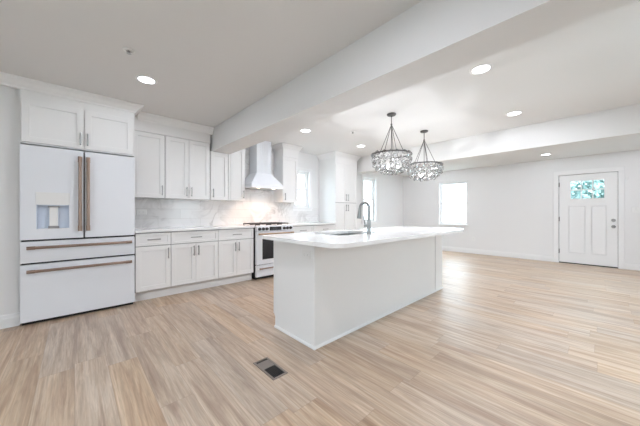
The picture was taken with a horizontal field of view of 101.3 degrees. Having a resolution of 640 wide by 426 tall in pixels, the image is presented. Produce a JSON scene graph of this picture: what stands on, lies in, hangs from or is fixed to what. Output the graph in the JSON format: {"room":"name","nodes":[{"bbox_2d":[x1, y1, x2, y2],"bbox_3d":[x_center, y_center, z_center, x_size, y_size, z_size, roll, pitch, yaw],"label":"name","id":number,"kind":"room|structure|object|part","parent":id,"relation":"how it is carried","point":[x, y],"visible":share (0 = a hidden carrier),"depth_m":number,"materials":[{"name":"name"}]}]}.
{"room":"kitchen","nodes":[
{"label":"kitchen","id":0,"kind":"room"},
{"bbox_2d":[0,85,20,324],"bbox_3d":[-3.977,-0.100,2.342,1.793,2.520,0.685,0,0,-43],"label":"wall","id":1,"kind":"structure","parent":0,"point":[10,143],"depth_m":2.65,"materials":[{"name":"white paint"}]},
{"bbox_2d":[0,312,19,328],"bbox_3d":[-3.739,1.093,2.086,1.791,0.134,0.015,0,0,-43],"label":"baseboard","id":2,"kind":"structure","parent":1,"relation":"attached to","point":[8,320],"depth_m":2.65,"materials":[{"name":"white paint"}]},
{"bbox_2d":[135,147,402,228],"bbox_3d":[-0.294,-0.100,6.146,8.783,2.520,0.162,0,0,-43],"label":"wall","id":3,"kind":"structure","parent":0,"point":[258,206],"depth_m":5.19,"materials":[{"name":"stone"}]},
{"bbox_2d":[20,89,134,156],"bbox_3d":[-2.876,-1.036,3.182,0.962,0.647,0.643,0,0,-43],"label":"upper cabinet","id":4,"kind":"object","parent":3,"relation":"attached to","point":[46,120],"visible":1,"depth_m":2.93,"materials":[{"name":"white paint"}]},
{"bbox_3d":[-2.864,-0.945,2.828,0.470,0.440,0.030,0,0,-43],"label":"door","id":5,"kind":"part","parent":4,"relation":"part of","materials":[{"name":"white paint"}]},
{"bbox_2d":[0,72,213,134],"bbox_3d":[-3.025,-1.305,2.814,3.828,0.110,0.337,0,0,-43],"label":"crown molding","id":6,"kind":"structure","parent":4,"relation":"attached to","point":[6,79],"depth_m":3.03,"materials":[{"name":"white paint"}]},
{"bbox_3d":[-2.522,-0.945,3.148,0.451,0.440,0.030,0,0,-43],"label":"door","id":7,"kind":"part","parent":4,"relation":"part of","materials":[{"name":"white paint"}]},
{"bbox_2d":[136,210,146,214],"bbox_3d":[-2.620,-0.005,3.854,0.125,0.075,0.008,0,0,-43],"label":"wall outlet","id":8,"kind":"object","parent":3,"relation":"attached to","point":[138,212],"visible":1,"depth_m":3.85,"materials":[{"name":"white plastic"}]},
{"bbox_2d":[134,115,164,198],"bbox_3d":[-2.471,-0.783,3.754,0.394,1.151,0.351,0,0,-43],"label":"upper cabinet","id":9,"kind":"object","parent":3,"relation":"attached to","point":[149,156],"visible":0.85,"depth_m":3.66,"materials":[{"name":"white paint"}]},
{"bbox_2d":[163,126,209,199],"bbox_3d":[-2.093,-0.783,4.107,0.640,1.151,0.351,0,0,-43],"label":"upper cabinet","id":10,"kind":"object","parent":3,"relation":"attached to","point":[187,153],"visible":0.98,"depth_m":3.98,"materials":[{"name":"white paint"}]},
{"bbox_3d":[-2.121,-0.658,3.905,0.309,0.900,0.020,0,0,-43],"label":"door","id":11,"kind":"part","parent":10,"relation":"part of","materials":[{"name":"white paint"}]},
{"bbox_3d":[-1.892,-0.658,4.120,0.310,0.900,0.020,0,0,-43],"label":"door","id":12,"kind":"part","parent":10,"relation":"part of","materials":[{"name":"white paint"}]},
{"bbox_2d":[210,151,227,200],"bbox_3d":[-1.750,-0.601,4.429,0.302,0.785,0.351,0,0,-43],"label":"upper cabinet","id":13,"kind":"object","parent":3,"relation":"attached to","point":[218,161],"visible":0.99,"depth_m":4.33,"materials":[{"name":"white paint"}]},
{"bbox_2d":[225,149,244,200],"bbox_3d":[-1.527,-0.783,4.637,0.303,1.151,0.351,0,0,-43],"label":"upper cabinet","id":14,"kind":"object","parent":3,"relation":"attached to","point":[236,160],"visible":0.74,"depth_m":4.54,"materials":[{"name":"white paint"}]},
{"bbox_2d":[245,141,282,190],"bbox_3d":[-1.109,-0.899,4.936,0.654,0.918,0.488,0,0,-43],"label":"range hood","id":15,"kind":"object","parent":3,"relation":"attached to","point":[260,177],"visible":0.87,"depth_m":4.90,"materials":[{"name":"white metal"}]},
{"bbox_2d":[274,149,297,202],"bbox_3d":[-0.686,-0.783,5.425,0.388,1.151,0.351,0,0,-43],"label":"upper cabinet","id":16,"kind":"object","parent":3,"relation":"attached to","point":[285,161],"visible":0.98,"depth_m":5.32,"materials":[{"name":"white paint"}]},
{"bbox_2d":[271,143,302,152],"bbox_3d":[-0.680,-1.305,5.417,0.524,0.110,0.400,0,0,-43],"label":"crown molding","id":17,"kind":"structure","parent":16,"relation":"attached to","point":[280,146],"depth_m":5.28,"materials":[{"name":"white paint"}]},
{"bbox_3d":[-0.600,-0.658,5.329,0.375,0.900,0.020,0,0,-43],"label":"door","id":18,"kind":"part","parent":16,"relation":"part of","materials":[{"name":"white paint"}]},
{"bbox_2d":[292,167,312,210],"bbox_3d":[-0.431,-0.525,5.982,0.615,0.980,0.155,0,0,-43],"label":"window","id":19,"kind":"structure","parent":3,"relation":"in","point":[300,169],"depth_m":6.09,"materials":[{"name":"white paint"}]},
{"bbox_3d":[-0.456,-0.342,6.008,0.365,0.403,0.022,0,0,-43],"label":"sash","id":20,"kind":"part","parent":19,"relation":"part of","materials":[{"name":"white paint"}]},
{"bbox_3d":[-0.472,-0.709,6.026,0.365,0.403,0.022,0,0,-43],"label":"sash","id":21,"kind":"part","parent":19,"relation":"part of","materials":[{"name":"white paint"}]},
{"bbox_2d":[362,175,377,223],"bbox_3d":[1.429,-0.370,7.723,0.790,1.410,0.155,0,0,-43],"label":"window","id":22,"kind":"structure","parent":3,"relation":"in","point":[364,177],"depth_m":7.89,"materials":[{"name":"white paint"}]},
{"bbox_3d":[1.388,-0.661,7.766,0.540,0.618,0.022,0,0,-43],"label":"sash","id":23,"kind":"part","parent":22,"relation":"part of","materials":[{"name":"white paint"}]},
{"bbox_3d":[1.405,-0.079,7.749,0.540,0.618,0.022,0,0,-43],"label":"sash","id":24,"kind":"part","parent":22,"relation":"part of","materials":[{"name":"white paint"}]},
{"bbox_2d":[0,250,639,425],"bbox_3d":[1.066,1.210,3.271,10.726,0.100,6.220,0,0,-43],"label":"floor","id":25,"kind":"structure","parent":0,"point":[505,341],"depth_m":2.06,"materials":[{"name":"brown wood"}]},
{"bbox_2d":[20,144,134,325],"bbox_3d":[-2.859,0.234,3.164,0.955,1.852,0.673,0,0,-43],"label":"refrigerator","id":26,"kind":"object","parent":25,"relation":"on","point":[77,208],"visible":1,"depth_m":2.92,"materials":[{"name":"white metal"}]},
{"bbox_3d":[-2.872,-0.205,2.829,0.477,0.974,0.062,0,0,-43],"label":"door","id":27,"kind":"part","parent":26,"relation":"part of","materials":[{"name":"white metal"}]},
{"bbox_3d":[-2.850,-0.146,2.803,0.256,0.131,0.006,0,0,-43],"label":"dispenser panel","id":28,"kind":"part","parent":26,"relation":"part of","materials":[{"name":"white plastic"}]},
{"bbox_3d":[-2.883,1.144,3.189,0.935,0.032,0.503,0,0,-43],"label":"kick plate","id":29,"kind":"part","parent":26,"relation":"part of","materials":[{"name":"black"}]},
{"bbox_3d":[-2.698,0.832,2.992,0.955,0.584,0.062,0,0,-43],"label":"drawer","id":30,"kind":"part","parent":26,"relation":"part of","materials":[{"name":"white metal"}]},
{"bbox_3d":[-2.698,0.411,2.992,0.955,0.218,0.062,0,0,-43],"label":"drawer","id":31,"kind":"part","parent":26,"relation":"part of","materials":[{"name":"white metal"}]},
{"bbox_3d":[-2.675,-0.207,2.924,0.036,0.825,0.071,0,0,-43],"label":"handle","id":32,"kind":"part","parent":26,"relation":"part of","materials":[{"name":"brown metal"}]},
{"bbox_3d":[-2.625,-0.207,2.970,0.036,0.825,0.071,0,0,-43],"label":"handle","id":33,"kind":"part","parent":26,"relation":"part of","materials":[{"name":"brown metal"}]},
{"bbox_3d":[-2.519,-0.205,3.159,0.466,0.974,0.062,0,0,-43],"label":"door","id":34,"kind":"part","parent":26,"relation":"part of","materials":[{"name":"white metal"}]},
{"bbox_2d":[133,231,170,301],"bbox_3d":[-2.382,0.711,3.673,0.408,0.898,0.581,0,0,-43],"label":"base cabinet","id":35,"kind":"object","parent":25,"relation":"on","point":[152,254],"visible":0.98,"depth_m":3.49,"materials":[{"name":"grey wood"}]},
{"bbox_3d":[-2.215,0.357,3.494,0.401,0.162,0.020,0,0,-43],"label":"drawer","id":36,"kind":"part","parent":35,"relation":"part of","materials":[{"name":"white paint"}]},
{"bbox_3d":[-2.215,0.737,3.494,0.401,0.577,0.020,0,0,-43],"label":"door","id":37,"kind":"part","parent":35,"relation":"part of","materials":[{"name":"white paint"}]},
{"bbox_2d":[170,229,217,294],"bbox_3d":[-1.994,0.711,4.036,0.656,0.898,0.581,0,0,-43],"label":"base cabinet","id":38,"kind":"object","parent":25,"relation":"on","point":[194,254],"visible":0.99,"depth_m":3.84,"materials":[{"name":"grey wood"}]},
{"bbox_3d":[-1.946,0.737,3.746,0.323,0.577,0.020,0,0,-43],"label":"door","id":39,"kind":"part","parent":38,"relation":"part of","materials":[{"name":"white paint"}]},
{"bbox_2d":[135,225,253,232],"bbox_3d":[-1.927,0.245,4.112,1.681,0.031,0.574,0,0,-43],"label":"countertop","id":40,"kind":"structure","parent":38,"relation":"on","point":[191,228],"depth_m":3.87,"materials":[{"name":"white stone"}]},
{"bbox_3d":[-1.827,0.357,3.858,0.649,0.162,0.020,0,0,-43],"label":"drawer","id":41,"kind":"part","parent":38,"relation":"part of","materials":[{"name":"white paint"}]},
{"bbox_3d":[-1.708,0.737,3.969,0.323,0.577,0.020,0,0,-43],"label":"door","id":42,"kind":"part","parent":38,"relation":"part of","materials":[{"name":"white paint"}]},
{"bbox_2d":[216,228,252,285],"bbox_3d":[-1.532,0.711,4.469,0.610,0.898,0.581,0,0,-43],"label":"base cabinet","id":43,"kind":"object","parent":25,"relation":"on","point":[235,246],"visible":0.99,"depth_m":4.27,"materials":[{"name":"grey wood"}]},
{"bbox_3d":[-1.475,0.737,4.187,0.300,0.577,0.020,0,0,-43],"label":"door","id":44,"kind":"part","parent":43,"relation":"part of","materials":[{"name":"white paint"}]},
{"bbox_3d":[-1.365,0.357,4.290,0.603,0.162,0.020,0,0,-43],"label":"drawer","id":45,"kind":"part","parent":43,"relation":"part of","materials":[{"name":"white paint"}]},
{"bbox_3d":[-1.254,0.737,4.394,0.300,0.577,0.020,0,0,-43],"label":"door","id":46,"kind":"part","parent":43,"relation":"part of","materials":[{"name":"white paint"}]},
{"bbox_2d":[243,222,293,279],"bbox_3d":[-0.984,0.676,4.918,0.768,0.968,0.675,0,0,-43],"label":"gas range","id":47,"kind":"object","parent":25,"relation":"on","point":[263,249],"visible":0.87,"depth_m":4.58,"materials":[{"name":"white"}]},
{"bbox_3d":[-0.817,1.010,4.739,0.764,0.196,0.053,0,0,-43],"label":"drawer","id":48,"kind":"part","parent":47,"relation":"part of","materials":[{"name":"white metal"}]},
{"bbox_2d":[248,224,289,226],"bbox_3d":[-1.007,0.242,4.943,0.768,0.024,0.605,0,0,-43],"label":"cooktop","id":49,"kind":"object","parent":47,"relation":"in","point":[255,225],"depth_m":4.72,"materials":[{"name":"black metal"}]},
{"bbox_3d":[-0.817,0.616,4.739,0.764,0.564,0.053,0,0,-43],"label":"oven door","id":50,"kind":"part","parent":47,"relation":"part of","materials":[{"name":"white metal"}]},
{"bbox_3d":[-0.814,0.285,4.737,0.768,0.086,0.060,0,0,-43],"label":"control panel","id":51,"kind":"part","parent":47,"relation":"part of","materials":[{"name":"white metal"}]},
{"bbox_3d":[-0.776,0.370,4.696,0.732,0.030,0.068,0,0,-43],"label":"handle","id":52,"kind":"part","parent":47,"relation":"part of","materials":[{"name":"orange metal"}]},
{"bbox_2d":[253,357,287,380],"bbox_3d":[-0.372,1.157,1.954,0.125,0.006,0.282,0,0,-43],"label":"floor vent","id":53,"kind":"object","parent":25,"relation":"in","point":[270,368],"visible":1,"depth_m":1.94,"materials":[{"name":"brown"}]},
{"bbox_2d":[293,225,312,232],"bbox_3d":[-0.516,0.711,5.419,0.572,0.898,0.581,0,0,-43],"label":"base cabinet","id":54,"kind":"object","parent":25,"relation":"on","point":[308,228],"visible":0.16,"depth_m":5.24,"materials":[{"name":"grey"}]},
{"bbox_2d":[313,224,334,231],"bbox_3d":[-0.066,0.711,5.840,0.660,0.898,0.581,0,0,-43],"label":"base cabinet","id":55,"kind":"object","parent":25,"relation":"on","point":[330,227],"visible":0.23,"depth_m":5.64,"materials":[{"name":"grey wood"}]},
{"bbox_2d":[288,222,335,225],"bbox_3d":[-0.282,0.245,5.651,1.236,0.031,0.574,0,0,-43],"label":"countertop","id":56,"kind":"structure","parent":55,"relation":"on","point":[307,223],"depth_m":5.48,"materials":[{"name":"white stone"}]},
{"bbox_2d":[319,157,356,229],"bbox_3d":[0.451,-0.100,6.335,0.760,2.519,0.586,0,0,-43],"label":"pantry cabinet","id":57,"kind":"object","parent":25,"relation":"on","point":[337,176],"visible":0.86,"depth_m":6.11,"materials":[{"name":"white paint"}]},
{"bbox_2d":[317,151,360,160],"bbox_3d":[0.458,-1.305,6.328,0.894,0.110,0.625,0,0,-43],"label":"crown molding","id":58,"kind":"structure","parent":57,"relation":"attached to","point":[334,153],"depth_m":6.08,"materials":[{"name":"white paint"}]},
{"bbox_3d":[0.481,-0.670,6.026,0.374,0.875,0.020,0,0,-43],"label":"door","id":59,"kind":"part","parent":57,"relation":"part of","materials":[{"name":"white paint"}]},
{"bbox_3d":[0.481,0.411,6.026,0.374,1.267,0.020,0,0,-43],"label":"door","id":60,"kind":"part","parent":57,"relation":"part of","materials":[{"name":"white paint"}]},
{"bbox_3d":[0.757,-0.670,6.284,0.374,0.875,0.020,0,0,-43],"label":"door","id":61,"kind":"part","parent":57,"relation":"part of","materials":[{"name":"white paint"}]},
{"bbox_3d":[0.757,0.411,6.284,0.374,1.267,0.020,0,0,-43],"label":"door","id":62,"kind":"part","parent":57,"relation":"part of","materials":[{"name":"white paint"}]},
{"bbox_2d":[274,235,442,349],"bbox_3d":[0.680,0.712,3.376,2.659,0.896,0.712,0,0,-43],"label":"kitchen island","id":63,"kind":"object","parent":25,"relation":"on","point":[320,300],"visible":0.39,"depth_m":2.59,"materials":[{"name":"white paint"}]},
{"bbox_3d":[-0.251,0.712,2.459,0.020,0.896,0.576,0,0,-43],"label":"panel","id":64,"kind":"part","parent":63,"relation":"part of","materials":[{"name":"white paint"}]},
{"bbox_2d":[302,250,310,259],"bbox_3d":[-0.121,0.370,2.300,0.008,0.075,0.115,0,0,-43],"label":"wall outlet","id":65,"kind":"object","parent":63,"relation":"attached to","point":[306,254],"visible":1,"depth_m":2.29,"materials":[{"name":"white plastic"}]},
{"bbox_3d":[-0.040,0.712,2.247,0.041,0.896,0.022,0,0,-43],"label":"corner post","id":66,"kind":"part","parent":63,"relation":"part of","materials":[{"name":"white paint"}]},
{"bbox_3d":[0.715,1.149,3.339,2.659,0.021,0.611,0,0,-43],"label":"shoe molding","id":67,"kind":"part","parent":63,"relation":"part of","materials":[{"name":"white paint"}]},
{"bbox_2d":[263,226,463,247],"bbox_3d":[0.767,0.246,3.196,2.752,0.033,1.050,0,0,-43],"label":"island countertop","id":68,"kind":"structure","parent":63,"relation":"on","point":[325,239],"depth_m":2.62,"materials":[{"name":"white stone"}]},
{"bbox_2d":[332,233,353,235],"bbox_3d":[0.286,0.367,2.973,0.670,0.206,0.460,0,0,-43],"label":"sink","id":69,"kind":"object","parent":68,"relation":"in","point":[344,233],"visible":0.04,"depth_m":3.29,"materials":[{"name":"silver metal"}]},
{"bbox_2d":[357,201,371,233],"bbox_3d":[0.474,0.054,2.843,0.083,0.351,0.183,0,0,-43],"label":"faucet","id":70,"kind":"object","parent":68,"relation":"on","point":[368,225],"visible":0.98,"depth_m":2.80,"materials":[{"name":"silver metal"}]},
{"bbox_3d":[0.483,-0.016,2.846,0.147,0.211,0.031,0,0,44],"label":"spout","id":71,"kind":"part","parent":70,"relation":"part of","materials":[{"name":"silver metal"}]},
{"bbox_3d":[0.831,0.712,3.063,2.345,0.896,0.016,0,0,-43],"label":"panel","id":72,"kind":"part","parent":63,"relation":"part of","materials":[{"name":"white paint"}]},
{"bbox_3d":[1.783,0.712,3.951,0.239,0.896,0.020,0,0,-43],"label":"filler panel","id":73,"kind":"part","parent":63,"relation":"part of","materials":[{"name":"white paint"}]},
{"bbox_2d":[0,0,639,175],"bbox_3d":[1.066,-1.365,3.271,10.726,0.230,6.220,0,0,-43],"label":"ceiling","id":74,"kind":"structure","parent":0,"point":[210,61],"depth_m":2.41,"materials":[{"name":"white paint"}]},
{"bbox_2d":[123,47,134,54],"bbox_3d":[-1.602,-1.346,2.199,0.084,0.028,0.084,0,0,-43],"label":"sprinkler head","id":75,"kind":"object","parent":74,"relation":"attached to","point":[127,50],"visible":1,"depth_m":2.19},
{"bbox_2d":[135,75,157,84],"bbox_3d":[-1.780,-1.358,2.691,0.196,0.004,0.196,0,0,-43],"label":"recessed light","id":76,"kind":"object","parent":74,"relation":"in","point":[144,79],"visible":1,"depth_m":2.67,"materials":[{"name":"white paint"}]},
{"bbox_2d":[138,77,154,83],"bbox_3d":[-1.780,-1.358,2.691,0.145,0.003,0.145,0,0,-43],"label":"diffuser","id":77,"kind":"object","parent":76,"relation":"attached to","point":[146,80],"depth_m":2.70,"materials":[{"name":"white plastic"}]},
{"bbox_2d":[300,129,310,132],"bbox_3d":[-0.241,-1.358,4.361,0.196,0.004,0.196,0,0,-43],"label":"recessed light","id":78,"kind":"object","parent":74,"relation":"in","point":[301,130],"visible":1,"depth_m":4.34,"materials":[{"name":"white paint"}]},
{"bbox_2d":[371,112,412,174],"bbox_3d":[0.989,-0.941,3.621,0.572,0.838,0.564,0,0,-43],"label":"chandelier","id":79,"kind":"object","parent":74,"relation":"hanging from","point":[389,169],"visible":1,"depth_m":3.50,"materials":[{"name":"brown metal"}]},
{"bbox_2d":[210,0,638,153],"bbox_3d":[0.169,-1.177,2.428,0.305,0.365,5.915,0,0,-43],"label":"ceiling beam","id":80,"kind":"structure","parent":74,"relation":"attached to","point":[430,39],"depth_m":1.82,"materials":[{"name":"white paint"}]},
{"bbox_2d":[406,130,443,181],"bbox_3d":[1.740,-0.939,4.380,0.595,0.842,0.587,0,0,-43],"label":"chandelier","id":81,"kind":"object","parent":74,"relation":"hanging from","point":[432,175],"visible":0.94,"depth_m":4.25,"materials":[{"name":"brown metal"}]},
{"bbox_2d":[469,63,492,74],"bbox_3d":[1.527,-1.358,2.488,0.196,0.004,0.196,0,0,-43],"label":"recessed light","id":82,"kind":"object","parent":74,"relation":"in","point":[482,68],"visible":1,"depth_m":2.49,"materials":[{"name":"white paint"}]},
{"bbox_2d":[472,65,489,72],"bbox_3d":[1.527,-1.358,2.488,0.145,0.003,0.145,0,0,-43],"label":"diffuser","id":83,"kind":"object","parent":82,"relation":"attached to","point":[479,68],"depth_m":2.49,"materials":[{"name":"white plastic"}]},
{"bbox_2d":[357,104,639,174],"bbox_3d":[2.739,-1.177,4.837,0.310,0.365,5.920,0,0,-43],"label":"ceiling beam","id":84,"kind":"structure","parent":74,"relation":"attached to","point":[620,123],"depth_m":4.01,"materials":[{"name":"white paint"}]},
{"bbox_2d":[505,111,522,115],"bbox_3d":[2.664,-1.358,3.602,0.196,0.004,0.196,0,0,-43],"label":"recessed light","id":85,"kind":"object","parent":74,"relation":"in","point":[514,113],"visible":1,"depth_m":3.59,"materials":[{"name":"white paint"}]},
{"bbox_2d":[508,112,520,115],"bbox_3d":[2.664,-1.358,3.602,0.145,0.003,0.145,0,0,-43],"label":"diffuser","id":86,"kind":"object","parent":85,"relation":"attached to","point":[510,113],"depth_m":3.59,"materials":[{"name":"white plastic"}]},
{"bbox_2d":[403,150,639,263],"bbox_3d":[4.978,-0.100,6.829,0.150,2.520,6.070,0,0,-43],"label":"wall","id":87,"kind":"structure","parent":0,"point":[511,206],"depth_m":6.73,"materials":[{"name":"white paint"}]},
{"bbox_2d":[438,181,467,225],"bbox_3d":[3.986,-0.269,7.842,0.155,1.292,0.845,0,0,-43],"label":"window","id":88,"kind":"structure","parent":87,"relation":"in","point":[459,182],"depth_m":7.84,"materials":[{"name":"white paint"}]},
{"bbox_3d":[4.029,-0.574,7.883,0.022,0.623,0.745,0,0,-43],"label":"sash","id":89,"kind":"part","parent":88,"relation":"part of","materials":[{"name":"white glass"}]},
{"bbox_3d":[4.012,0.013,7.866,0.022,0.623,0.745,0,0,-43],"label":"sash","id":90,"kind":"part","parent":88,"relation":"part of","materials":[{"name":"white paint"}]},
{"bbox_2d":[442,246,553,261],"bbox_3d":[4.167,1.093,7.575,0.015,0.134,3.872,0,0,-43],"label":"baseboard","id":91,"kind":"structure","parent":87,"relation":"attached to","point":[444,248],"depth_m":6.91,"materials":[{"name":"white paint"}]},
{"bbox_2d":[559,171,617,267],"bbox_3d":[5.894,0.152,5.794,0.208,2.015,0.930,0,0,-43],"label":"door","id":92,"kind":"structure","parent":87,"relation":"in","point":[588,227],"depth_m":5.75,"materials":[{"name":"white paint"}]},
{"bbox_3d":[5.890,-0.505,5.786,0.048,0.433,0.559,0,0,-43],"label":"glazing frame","id":93,"kind":"part","parent":92,"relation":"part of","materials":[{"name":"white paint"}]},
{"bbox_2d":[554,166,624,268],"bbox_3d":[5.903,0.106,5.802,0.142,2.107,1.086,0,0,-43],"label":"door frame","id":94,"kind":"structure","parent":87,"relation":"attached to","point":[621,170],"depth_m":5.42,"materials":[{"name":"white paint"}]},
{"bbox_2d":[625,263,639,270],"bbox_3d":[6.562,1.093,5.016,0.015,0.134,0.958,0,0,-43],"label":"baseboard","id":95,"kind":"structure","parent":87,"relation":"attached to","point":[629,266],"depth_m":5.29,"materials":[{"name":"white paint"}]},
{"label":"outside","id":96,"kind":"structure","parent":0,"visible":0},
{"bbox_3d":[4.475,1.610,6.927,44.000,0.100,36.000,0,0,-43],"label":"ground","id":97,"kind":"structure","parent":96,"visible":0},
{"bbox_2d":[571,180,603,198],"bbox_3d":[9.681,-0.495,9.376,3.097,4.120,3.116,0,0,-43],"label":"tree","id":98,"kind":"object","parent":97,"relation":"on","point":[597,184],"visible":0.09,"depth_m":8.74,"materials":[{"name":"green plant"}]}
]}

